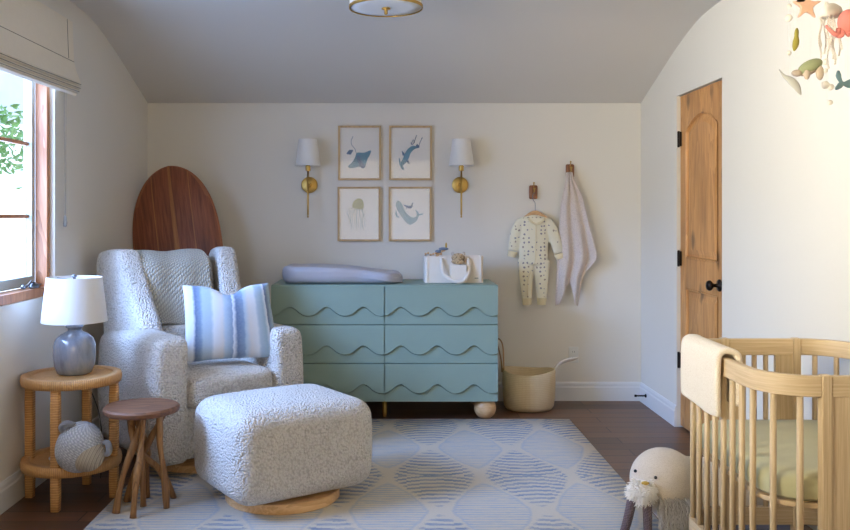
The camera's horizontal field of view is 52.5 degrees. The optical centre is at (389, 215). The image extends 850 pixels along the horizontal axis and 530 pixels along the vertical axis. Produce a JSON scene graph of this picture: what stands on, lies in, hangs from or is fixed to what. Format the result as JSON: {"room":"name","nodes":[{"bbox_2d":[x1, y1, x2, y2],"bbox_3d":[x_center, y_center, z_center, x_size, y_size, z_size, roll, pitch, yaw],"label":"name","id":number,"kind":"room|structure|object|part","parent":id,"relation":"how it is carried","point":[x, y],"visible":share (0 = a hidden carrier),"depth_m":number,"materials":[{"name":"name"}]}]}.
{"room":"bedroom","nodes":[
{"label":"bedroom","id":0,"kind":"room"},
{"bbox_2d":[0,0,147,481],"bbox_3d":[-1.814,0.020,2.275,0.160,2.600,7.750,0,0,0],"label":"wall","id":1,"kind":"structure","parent":0,"point":[106,122],"depth_m":4.79,"materials":[{"name":"paint"}]},
{"bbox_2d":[0,79,49,305],"bbox_3d":[-1.806,-0.247,3.675,0.125,1.305,1.550,0,0,0],"label":"window","id":2,"kind":"structure","parent":1,"relation":"in","point":[36,143],"depth_m":4.41,"materials":[{"name":"brown wood"}]},
{"bbox_3d":[-1.846,-0.255,4.048,0.044,1.220,0.745,0,0,0],"label":"sash","id":3,"kind":"part","parent":2,"relation":"part of","materials":[{"name":"paint"}]},
{"bbox_2d":[0,0,80,226],"bbox_3d":[-1.686,-0.491,3.675,0.072,1.098,1.850,0,0,0],"label":"roman shade","id":4,"kind":"object","parent":2,"relation":"attached to","point":[36,41],"visible":1,"depth_m":4.12,"materials":[{"name":"beige fabric"}]},
{"bbox_3d":[-1.711,-0.340,4.532,0.006,0.680,0.028,0,0,0],"label":"pull cord","id":5,"kind":"part","parent":4,"relation":"part of","materials":[{"name":"white fabric"}]},
{"bbox_2d":[0,415,99,514],"bbox_3d":[-1.727,1.253,2.275,0.014,0.134,7.750,0,0,0],"label":"baseboard","id":6,"kind":"structure","parent":1,"relation":"attached to","point":[12,489],"depth_m":3.94,"materials":[{"name":"white paint"}]},
{"bbox_2d":[148,103,640,381],"bbox_3d":[0.030,0.020,6.250,4.129,2.600,0.200,0,0,0],"label":"wall","id":7,"kind":"structure","parent":0,"point":[244,155],"depth_m":6.15,"materials":[{"name":"paint"}]},
{"bbox_2d":[295,139,320,217],"bbox_3d":[-0.575,-0.262,6.048,0.180,0.551,0.205,0,0,0],"label":"wall sconce","id":8,"kind":"object","parent":7,"relation":"attached to","point":[307,157],"visible":1,"depth_m":5.99,"materials":[{"name":"white fabric"}]},
{"bbox_3d":[-0.575,-0.154,6.035,0.013,0.335,0.013,0,0,0],"label":"rod","id":9,"kind":"part","parent":8,"relation":"part of","materials":[{"name":"gold metal"}]},
{"bbox_3d":[-0.575,-0.445,6.035,0.180,0.186,0.180,0,0,0],"label":"lamp shade","id":10,"kind":"part","parent":8,"relation":"part of","materials":[{"name":"white fabric"}]},
{"bbox_2d":[337,187,379,240],"bbox_3d":[-0.221,-0.014,6.138,0.306,0.388,0.023,0,0,0],"label":"framed picture","id":11,"kind":"object","parent":7,"relation":"attached to","point":[358,208],"visible":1,"depth_m":6.14,"materials":[{"name":"white paper"}]},
{"bbox_2d":[338,126,380,179],"bbox_3d":[-0.218,-0.450,6.138,0.306,0.388,0.023,0,0,0],"label":"framed picture","id":12,"kind":"object","parent":7,"relation":"attached to","point":[359,147],"visible":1,"depth_m":6.14,"materials":[{"name":"white paper"}]},
{"bbox_2d":[389,126,431,179],"bbox_3d":[0.146,-0.450,6.138,0.306,0.388,0.023,0,0,0],"label":"framed picture","id":13,"kind":"object","parent":7,"relation":"attached to","point":[410,147],"visible":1,"depth_m":6.14,"materials":[{"name":"white paper"}]},
{"bbox_2d":[389,187,431,240],"bbox_3d":[0.143,-0.014,6.138,0.306,0.388,0.023,0,0,0],"label":"framed picture","id":14,"kind":"object","parent":7,"relation":"attached to","point":[410,208],"visible":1,"depth_m":6.14,"materials":[{"name":"white paper"}]},
{"bbox_2d":[449,139,473,217],"bbox_3d":[0.500,-0.262,6.048,0.180,0.551,0.205,0,0,0],"label":"wall sconce","id":15,"kind":"object","parent":7,"relation":"attached to","point":[461,156],"visible":1,"depth_m":5.99,"materials":[{"name":"white fabric"}]},
{"bbox_3d":[0.500,-0.154,6.035,0.013,0.335,0.013,0,0,0],"label":"rod","id":16,"kind":"part","parent":15,"relation":"part of","materials":[{"name":"gold metal"}]},
{"bbox_3d":[0.500,-0.445,6.035,0.180,0.186,0.180,0,0,0],"label":"lamp shade","id":17,"kind":"part","parent":15,"relation":"part of","materials":[{"name":"white fabric"}]},
{"bbox_2d":[529,182,537,198],"bbox_3d":[1.023,-0.181,6.117,0.060,0.120,0.066,0,0,0],"label":"wall hook","id":18,"kind":"object","parent":7,"relation":"attached to","point":[533,188],"visible":1,"depth_m":6.13,"materials":[{"name":"brown wood"}]},
{"bbox_2d":[524,193,547,217],"bbox_3d":[1.028,-0.070,6.090,0.179,0.192,0.021,0,0,0],"label":"clothes hanger","id":19,"kind":"object","parent":18,"relation":"hanging from","point":[535,212],"visible":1,"depth_m":6.08,"materials":[{"name":"brown wood"}]},
{"bbox_2d":[507,215,562,304],"bbox_3d":[1.032,0.311,6.083,0.403,0.640,0.084,0,0,4],"label":"baby onesie","id":20,"kind":"object","parent":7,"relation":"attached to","point":[530,236],"visible":1,"depth_m":6.07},
{"bbox_2d":[498,382,639,400],"bbox_3d":[0.030,1.253,6.143,3.529,0.134,0.014,0,0,0],"label":"baseboard","id":21,"kind":"structure","parent":7,"relation":"attached to","point":[564,391],"depth_m":6.14,"materials":[{"name":"white paint"}]},
{"bbox_2d":[566,161,573,175],"bbox_3d":[1.284,-0.331,6.117,0.060,0.120,0.066,0,0,0],"label":"wall hook","id":22,"kind":"object","parent":7,"relation":"attached to","point":[569,167],"visible":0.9,"depth_m":6.12,"materials":[{"name":"brown wood"}]},
{"bbox_2d":[555,172,596,305],"bbox_3d":[1.314,0.165,6.075,0.285,0.950,0.061,0,0,4],"label":"towel","id":23,"kind":"object","parent":22,"relation":"hanging from","point":[578,247],"visible":1,"depth_m":6.07,"materials":[{"name":"white fabric"}]},
{"bbox_2d":[569,347,577,362],"bbox_3d":[1.312,0.991,6.145,0.070,0.114,0.009,0,0,0],"label":"power outlet","id":24,"kind":"object","parent":7,"relation":"attached to","point":[573,351],"visible":0.73,"depth_m":6.14,"materials":[{"name":"white plastic"}]},
{"bbox_2d":[70,0,720,102],"bbox_3d":[0.030,-1.119,2.375,4.129,0.622,7.950,0,0,0],"label":"ceiling","id":25,"kind":"structure","parent":0,"point":[174,51],"depth_m":5.39,"materials":[{"name":"paint"}]},
{"bbox_2d":[349,0,422,16],"bbox_3d":[-0.019,-1.062,4.070,0.354,0.217,0.354,0,0,0],"label":"ceiling light","id":26,"kind":"object","parent":25,"relation":"attached to","point":[373,8],"visible":1,"depth_m":4.06,"materials":[{"name":"white glass"}]},
{"bbox_2d":[779,0,849,104],"bbox_3d":[1.432,-0.767,2.900,0.351,0.799,0.275,0,0,0],"label":"mobile","id":27,"kind":"object","parent":25,"relation":"hanging from","point":[829,11],"visible":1,"depth_m":2.84,"materials":[{"name":"multicoloured fabric"}]},
{"bbox_2d":[0,401,812,529],"bbox_3d":[0.030,1.370,2.275,4.129,0.100,8.150,0,0,0],"label":"floor","id":28,"kind":"structure","parent":0,"point":[620,431],"depth_m":5.03,"materials":[{"name":"brown wood"}]},
{"bbox_2d":[20,365,121,512],"bbox_3d":[-1.492,1.028,4.035,0.452,0.583,0.452,0,0,0],"label":"side table","id":29,"kind":"object","parent":28,"relation":"on","point":[34,464],"visible":0.77,"depth_m":3.97,"materials":[{"name":"wicker"}]},
{"bbox_3d":[-1.689,1.048,4.035,0.040,0.545,0.040,0,0,0],"label":"leg","id":30,"kind":"part","parent":29,"relation":"part of","materials":[{"name":"wicker"}]},
{"bbox_3d":[-1.492,1.048,3.838,0.040,0.545,0.040,0,0,0],"label":"leg","id":31,"kind":"part","parent":29,"relation":"part of","materials":[{"name":"wicker"}]},
{"bbox_2d":[30,449,108,465],"bbox_3d":[-1.492,1.144,4.035,0.372,0.016,0.372,0,0,0],"label":"shelf","id":32,"kind":"object","parent":29,"relation":"attached to","point":[40,457],"depth_m":4.01,"materials":[{"name":"wicker"}]},
{"bbox_2d":[40,274,107,477],"bbox_3d":[-1.502,0.793,4.092,0.304,1.035,0.337,0,0,-28],"label":"table lamp","id":33,"kind":"object","parent":29,"relation":"on","point":[75,301],"visible":0.95,"depth_m":3.99,"materials":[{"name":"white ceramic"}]},
{"bbox_3d":[-1.495,0.395,4.075,0.300,0.209,0.300,0,0,0],"label":"lamp shade","id":34,"kind":"part","parent":33,"relation":"part of","materials":[{"name":"white fabric"}]},
{"bbox_3d":[-1.467,1.020,4.232,0.098,0.580,0.111,0,0,-18],"label":"power cord","id":35,"kind":"part","parent":33,"relation":"part of","materials":[{"name":"black plastic"}]},
{"bbox_2d":[49,420,112,472],"bbox_3d":[-1.417,1.022,3.873,0.331,0.241,0.205,0,0,45],"label":"plush","id":36,"kind":"object","parent":29,"relation":"on","point":[79,447],"visible":0.94,"depth_m":3.77},
{"bbox_3d":[-1.492,1.048,4.232,0.040,0.545,0.040,0,0,0],"label":"leg","id":37,"kind":"part","parent":29,"relation":"part of","materials":[{"name":"wicker"}]},
{"bbox_3d":[-1.295,1.048,4.035,0.040,0.545,0.040,0,0,0],"label":"leg","id":38,"kind":"part","parent":29,"relation":"part of","materials":[{"name":"wicker"}]},
{"bbox_2d":[132,166,222,255],"bbox_3d":[-1.381,0.487,5.694,0.722,1.660,0.353,0,0,6],"label":"surfboard","id":39,"kind":"object","parent":28,"relation":"on","point":[174,210],"visible":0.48,"depth_m":5.78,"materials":[{"name":"brown wood"}]},
{"bbox_2d":[84,419,666,529],"bbox_3d":[-0.061,1.315,4.046,2.443,0.008,3.032,0,0,0],"label":"area rug","id":40,"kind":"object","parent":28,"relation":"on","point":[425,474],"visible":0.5,"depth_m":4.14,"materials":[{"name":"grey carpet"}]},
{"bbox_2d":[103,398,179,517],"bbox_3d":[-1.117,1.083,3.860,0.334,0.467,0.334,0,0,0],"label":"stool","id":41,"kind":"object","parent":40,"relation":"on","point":[137,411],"visible":1,"depth_m":3.85,"materials":[{"name":"brown wood"}]},
{"bbox_3d":[-1.163,1.096,3.830,0.151,0.436,0.036,0,0,-35],"label":"leg","id":42,"kind":"part","parent":41,"relation":"part of","materials":[{"name":"brown wood"}]},
{"bbox_3d":[-1.107,1.096,3.784,0.034,0.434,0.130,0,0,10],"label":"leg","id":43,"kind":"part","parent":41,"relation":"part of","materials":[{"name":"brown wood"}]},
{"bbox_3d":[-1.127,1.095,3.876,0.055,0.434,0.054,0,0,0],"label":"leg","id":44,"kind":"part","parent":41,"relation":"part of","materials":[{"name":"brown wood"}]},
{"bbox_3d":[-1.138,1.094,3.954,0.084,0.440,0.136,0,0,31],"label":"leg","id":45,"kind":"part","parent":41,"relation":"part of","materials":[{"name":"brown wood"}]},
{"bbox_3d":[-1.117,1.095,3.934,0.220,0.440,0.078,0,0,0],"label":"leg","id":46,"kind":"part","parent":41,"relation":"part of","materials":[{"name":"brown wood"}]},
{"bbox_3d":[-1.091,1.096,3.923,0.200,0.440,0.173,0,0,0],"label":"leg","id":47,"kind":"part","parent":41,"relation":"part of","materials":[{"name":"brown wood"}]},
{"bbox_3d":[-1.028,1.095,3.869,0.078,0.433,0.046,0,0,36],"label":"leg","id":48,"kind":"part","parent":41,"relation":"part of","materials":[{"name":"brown wood"}]},
{"bbox_2d":[96,246,302,472],"bbox_3d":[-1.081,0.748,4.780,0.876,1.126,0.937,0,0,-38],"label":"armchair","id":49,"kind":"object","parent":40,"relation":"on","point":[151,356],"visible":0.51,"depth_m":4.53,"materials":[{"name":"white fabric"}]},
{"bbox_3d":[-1.318,0.916,4.533,0.199,0.637,0.825,0,0,-38],"label":"armrest","id":50,"kind":"part","parent":49,"relation":"part of","materials":[{"name":"beige fabric"}]},
{"bbox_2d":[135,249,210,324],"bbox_3d":[-1.283,0.401,4.972,0.426,0.415,0.438,0,0,-38],"label":"throw blanket","id":51,"kind":"object","parent":49,"relation":"on","point":[166,272],"visible":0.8,"depth_m":4.85,"materials":[{"name":"white fabric"}]},
{"bbox_2d":[161,324,185,337],"bbox_3d":[-1.125,0.713,4.836,0.500,0.215,0.185,0,0,-38],"label":"lumbar cushion","id":52,"kind":"object","parent":49,"relation":"on","point":[179,330],"depth_m":4.71,"materials":[{"name":"beige fabric"}]},
{"bbox_2d":[162,259,213,324],"bbox_3d":[-1.237,0.530,4.979,0.470,0.580,0.257,0,0,-38],"label":"cushion","id":53,"kind":"object","parent":49,"relation":"on","point":[211,262],"depth_m":5.09,"materials":[{"name":"beige fabric"}]},
{"bbox_3d":[-1.057,1.093,4.749,0.600,0.265,0.785,0,0,-38],"label":"seat frame","id":54,"kind":"part","parent":49,"relation":"part of","materials":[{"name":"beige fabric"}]},
{"bbox_2d":[183,283,273,362],"bbox_3d":[-0.843,0.567,4.603,0.515,0.400,0.165,0,0,-19],"label":"throw pillow","id":55,"kind":"object","parent":49,"relation":"on","point":[218,325],"visible":0.96,"depth_m":4.53,"materials":[{"name":"blue fabric"}]},
{"bbox_2d":[187,358,271,408],"bbox_3d":[-1.002,0.879,4.680,0.488,0.192,0.682,0,0,-38],"label":"seat cushion","id":56,"kind":"object","parent":49,"relation":"on","point":[207,378],"depth_m":4.44,"materials":[{"name":"beige fabric"}]},
{"bbox_3d":[-0.784,0.916,4.950,0.199,0.637,0.825,0,0,-38],"label":"armrest","id":57,"kind":"part","parent":49,"relation":"part of","materials":[{"name":"beige fabric"}]},
{"bbox_2d":[194,384,371,514],"bbox_3d":[-0.502,1.071,4.030,0.704,0.481,0.581,0,0,-34],"label":"ottoman","id":58,"kind":"object","parent":40,"relation":"on","point":[289,449],"visible":1,"depth_m":3.80,"materials":[{"name":"white fabric"}]},
{"bbox_2d":[620,447,769,529],"bbox_3d":[1.335,1.148,3.631,0.841,0.341,0.286,0,0,-9],"label":"plush","id":59,"kind":"object","parent":40,"relation":"on","point":[659,477],"visible":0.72,"depth_m":3.50,"materials":[{"name":"white fabric"}]},
{"bbox_2d":[271,279,497,418],"bbox_3d":[-0.035,0.882,5.773,1.460,0.876,0.514,0,0,0],"label":"dresser","id":60,"kind":"object","parent":28,"relation":"on","point":[409,340],"visible":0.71,"depth_m":5.52,"materials":[{"name":"green paint"}]},
{"bbox_3d":[-0.401,0.574,5.534,0.725,0.245,0.035,0,0,0],"label":"drawer","id":61,"kind":"part","parent":60,"relation":"part of","materials":[{"name":"green paint"}]},
{"bbox_3d":[-0.401,0.823,5.534,0.725,0.245,0.035,0,0,0],"label":"drawer","id":62,"kind":"part","parent":60,"relation":"part of","materials":[{"name":"green paint"}]},
{"bbox_2d":[282,264,402,283],"bbox_3d":[-0.315,0.393,5.775,0.800,0.133,0.400,0,0,0],"label":"changing pad","id":63,"kind":"object","parent":60,"relation":"on","point":[291,273],"visible":0.98,"depth_m":5.60,"materials":[{"name":"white fabric"}]},
{"bbox_3d":[-0.401,1.072,5.534,0.725,0.245,0.035,0,0,0],"label":"drawer","id":64,"kind":"part","parent":60,"relation":"part of","materials":[{"name":"green paint"}]},
{"bbox_3d":[-0.035,1.258,5.650,0.032,0.124,0.032,0,0,0],"label":"leg","id":65,"kind":"part","parent":60,"relation":"part of","materials":[{"name":"gold metal"}]},
{"bbox_3d":[0.330,0.574,5.534,0.725,0.245,0.035,0,0,0],"label":"drawer","id":66,"kind":"part","parent":60,"relation":"part of","materials":[{"name":"green paint"}]},
{"bbox_3d":[0.330,0.823,5.534,0.725,0.245,0.035,0,0,0],"label":"drawer","id":67,"kind":"part","parent":60,"relation":"part of","materials":[{"name":"green paint"}]},
{"bbox_3d":[0.330,1.072,5.534,0.725,0.245,0.035,0,0,0],"label":"drawer","id":68,"kind":"part","parent":60,"relation":"part of","materials":[{"name":"green paint"}]},
{"bbox_2d":[424,255,482,283],"bbox_3d":[0.425,0.355,5.800,0.390,0.175,0.344,0,0,0],"label":"caddy","id":69,"kind":"object","parent":60,"relation":"on","point":[437,269],"visible":0.99,"depth_m":5.70,"materials":[{"name":"beige fabric"}]},
{"bbox_2d":[425,243,447,255],"bbox_3d":[0.312,0.306,5.785,0.162,0.257,0.046,0,0,0],"label":"toy","id":70,"kind":"object","parent":69,"relation":"in","point":[442,249],"visible":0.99,"depth_m":5.77,"materials":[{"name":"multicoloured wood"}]},
{"bbox_2d":[451,252,464,264],"bbox_3d":[0.450,0.278,5.673,0.096,0.084,0.045,0,0,0],"label":"plush toy","id":71,"kind":"object","parent":69,"relation":"on","point":[458,258],"visible":1,"depth_m":5.66,"materials":[{"name":"beige fabric"}]},
{"bbox_2d":[498,338,578,411],"bbox_3d":[0.998,1.080,5.927,0.480,0.480,0.351,0,0,-23],"label":"storage basket","id":72,"kind":"object","parent":28,"relation":"on","point":[525,389],"visible":0.97,"depth_m":5.77,"materials":[{"name":"wicker"}]},
{"bbox_3d":[0.759,0.970,5.909,0.046,0.260,0.102,0,0,0],"label":"leather handle","id":73,"kind":"part","parent":72,"relation":"part of","materials":[{"name":"brown leather"}]},
{"bbox_3d":[1.201,1.018,5.894,0.176,0.119,0.073,0,0,6],"label":"leather handle","id":74,"kind":"part","parent":72,"relation":"part of","materials":[{"name":"beige leather"}]},
{"bbox_2d":[689,337,849,529],"bbox_3d":[1.418,0.893,2.915,0.628,0.853,0.796,0,0,0],"label":"crib","id":75,"kind":"object","parent":28,"relation":"on","point":[787,388],"visible":0.8,"depth_m":2.72,"materials":[{"name":"brown wood"}]},
{"bbox_3d":[1.186,1.146,2.915,0.164,0.068,0.789,0,0,0],"label":"rail","id":76,"kind":"part","parent":75,"relation":"part of","materials":[{"name":"brown wood"}]},
{"bbox_2d":[681,334,742,416],"bbox_3d":[1.119,0.554,3.018,0.105,0.234,0.367,0,0,0],"label":"blanket","id":77,"kind":"object","parent":75,"relation":"hanging from","point":[701,357],"visible":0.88,"depth_m":2.95,"materials":[{"name":"beige fabric"}]},
{"bbox_3d":[1.281,0.893,3.297,0.030,0.853,0.032,0,0,0],"label":"post","id":78,"kind":"part","parent":75,"relation":"part of","materials":[{"name":"brown wood"}]},
{"bbox_3d":[1.329,0.822,3.297,0.065,0.580,0.018,0,0,0],"label":"panel","id":79,"kind":"part","parent":75,"relation":"part of","materials":[{"name":"brown wood"}]},
{"bbox_2d":[702,420,817,500],"bbox_3d":[1.418,0.809,2.915,0.572,0.084,0.734,0,0,0],"label":"mattress","id":80,"kind":"object","parent":75,"relation":"on","point":[786,429],"visible":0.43,"depth_m":2.79,"materials":[{"name":"beige fabric"}]},
{"bbox_3d":[1.418,0.501,3.297,0.244,0.062,0.026,0,0,0],"label":"rail","id":81,"kind":"part","parent":75,"relation":"part of","materials":[{"name":"brown wood"}]},
{"bbox_3d":[1.418,1.146,3.297,0.244,0.068,0.026,0,0,0],"label":"rail","id":82,"kind":"part","parent":75,"relation":"part of","materials":[{"name":"brown wood"}]},
{"bbox_3d":[1.186,0.501,2.915,0.164,0.062,0.789,0,0,0],"label":"rail","id":83,"kind":"part","parent":75,"relation":"part of","materials":[{"name":"brown wood"}]},
{"bbox_3d":[1.508,0.822,3.297,0.065,0.580,0.018,0,0,0],"label":"panel","id":84,"kind":"part","parent":75,"relation":"part of","materials":[{"name":"brown wood"}]},
{"bbox_3d":[1.555,0.893,3.297,0.030,0.853,0.032,0,0,0],"label":"post","id":85,"kind":"part","parent":75,"relation":"part of","materials":[{"name":"brown wood"}]},
{"bbox_3d":[1.650,1.146,2.915,0.164,0.068,0.789,0,0,0],"label":"rail","id":86,"kind":"part","parent":75,"relation":"part of","materials":[{"name":"brown wood"}]},
{"bbox_3d":[1.281,0.893,2.533,0.030,0.853,0.032,0,0,0],"label":"post","id":87,"kind":"part","parent":75,"relation":"part of","materials":[{"name":"brown wood"}]},
{"bbox_3d":[1.650,0.501,2.915,0.164,0.062,0.789,0,0,0],"label":"rail","id":88,"kind":"part","parent":75,"relation":"part of","materials":[{"name":"brown wood"}]},
{"bbox_3d":[1.418,0.501,2.533,0.244,0.062,0.026,0,0,0],"label":"rail","id":89,"kind":"part","parent":75,"relation":"part of","materials":[{"name":"brown wood"}]},
{"bbox_3d":[1.329,0.822,2.533,0.065,0.580,0.018,0,0,0],"label":"panel","id":90,"kind":"part","parent":75,"relation":"part of","materials":[{"name":"brown wood"}]},
{"bbox_2d":[641,0,849,426],"bbox_3d":[1.895,0.020,2.275,0.200,2.600,7.750,0,0,0],"label":"wall","id":91,"kind":"structure","parent":0,"point":[786,153],"depth_m":4.16,"materials":[{"name":"paint"}]},
{"bbox_2d":[640,382,676,426],"bbox_3d":[1.788,1.253,5.768,0.014,0.134,0.765,0,0,0],"label":"baseboard","id":92,"kind":"structure","parent":91,"relation":"attached to","point":[656,402],"depth_m":5.68,"materials":[{"name":"white paint"}]},
{"bbox_2d":[634,394,646,397],"bbox_3d":[1.740,1.250,5.980,0.082,0.026,0.025,0,0,0],"label":"door stop","id":93,"kind":"object","parent":92,"relation":"attached to","point":[635,395],"visible":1,"depth_m":5.98,"materials":[{"name":"brown metal"}]},
{"bbox_2d":[677,80,721,430],"bbox_3d":[1.802,0.281,5.021,0.121,2.054,0.733,0,0,0],"label":"door","id":94,"kind":"structure","parent":91,"relation":"in","point":[699,139],"depth_m":5.03,"materials":[{"name":"brown wood"}]},
{"bbox_3d":[1.823,1.204,5.025,0.013,0.208,0.520,0,0,0],"label":"rail","id":95,"kind":"part","parent":94,"relation":"part of","materials":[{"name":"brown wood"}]},
{"bbox_3d":[1.821,0.770,5.025,0.016,0.658,0.518,0,0,0],"label":"panel","id":96,"kind":"part","parent":94,"relation":"part of","materials":[{"name":"brown wood"}]},
{"bbox_3d":[1.821,-0.175,5.025,0.016,0.868,0.518,0,0,0],"label":"panel","id":97,"kind":"part","parent":94,"relation":"part of","materials":[{"name":"brown wood"}]},
{"bbox_3d":[1.823,-0.633,5.025,0.013,0.226,0.520,0,0,0],"label":"rail","id":98,"kind":"part","parent":94,"relation":"part of","materials":[{"name":"brown wood"}]},
{"bbox_3d":[1.823,0.350,5.025,0.013,0.180,0.520,0,0,0],"label":"rail","id":99,"kind":"part","parent":94,"relation":"part of","materials":[{"name":"brown wood"}]},
{"bbox_3d":[1.779,0.383,4.735,0.076,0.068,0.068,0,0,0],"label":"knob","id":100,"kind":"part","parent":94,"relation":"part of","materials":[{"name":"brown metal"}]},
{"bbox_2d":[808,525,817,529],"bbox_3d":[1.788,1.253,1.525,0.014,0.134,6.250,0,0,0],"label":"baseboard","id":101,"kind":"structure","parent":91,"relation":"attached to","point":[813,527],"depth_m":3.62,"materials":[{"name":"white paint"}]},
{"label":"outside","id":102,"kind":"structure","parent":0,"visible":0},
{"bbox_2d":[0,71,23,291],"bbox_3d":[-6.000,-0.380,12.900,6.600,4.400,3.800,0,0,0],"label":"house","id":103,"kind":"structure","parent":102,"point":[11,86],"depth_m":11.50,"materials":[{"name":"paint"}]},
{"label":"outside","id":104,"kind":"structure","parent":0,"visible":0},
{"bbox_2d":[0,104,23,189],"bbox_3d":[-3.658,0.288,7.285,1.597,3.074,1.332,0,0,0],"label":"tree","id":105,"kind":"object","parent":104,"point":[3,118],"visible":0.56,"depth_m":7.25,"materials":[{"name":"green plant"}]}
]}

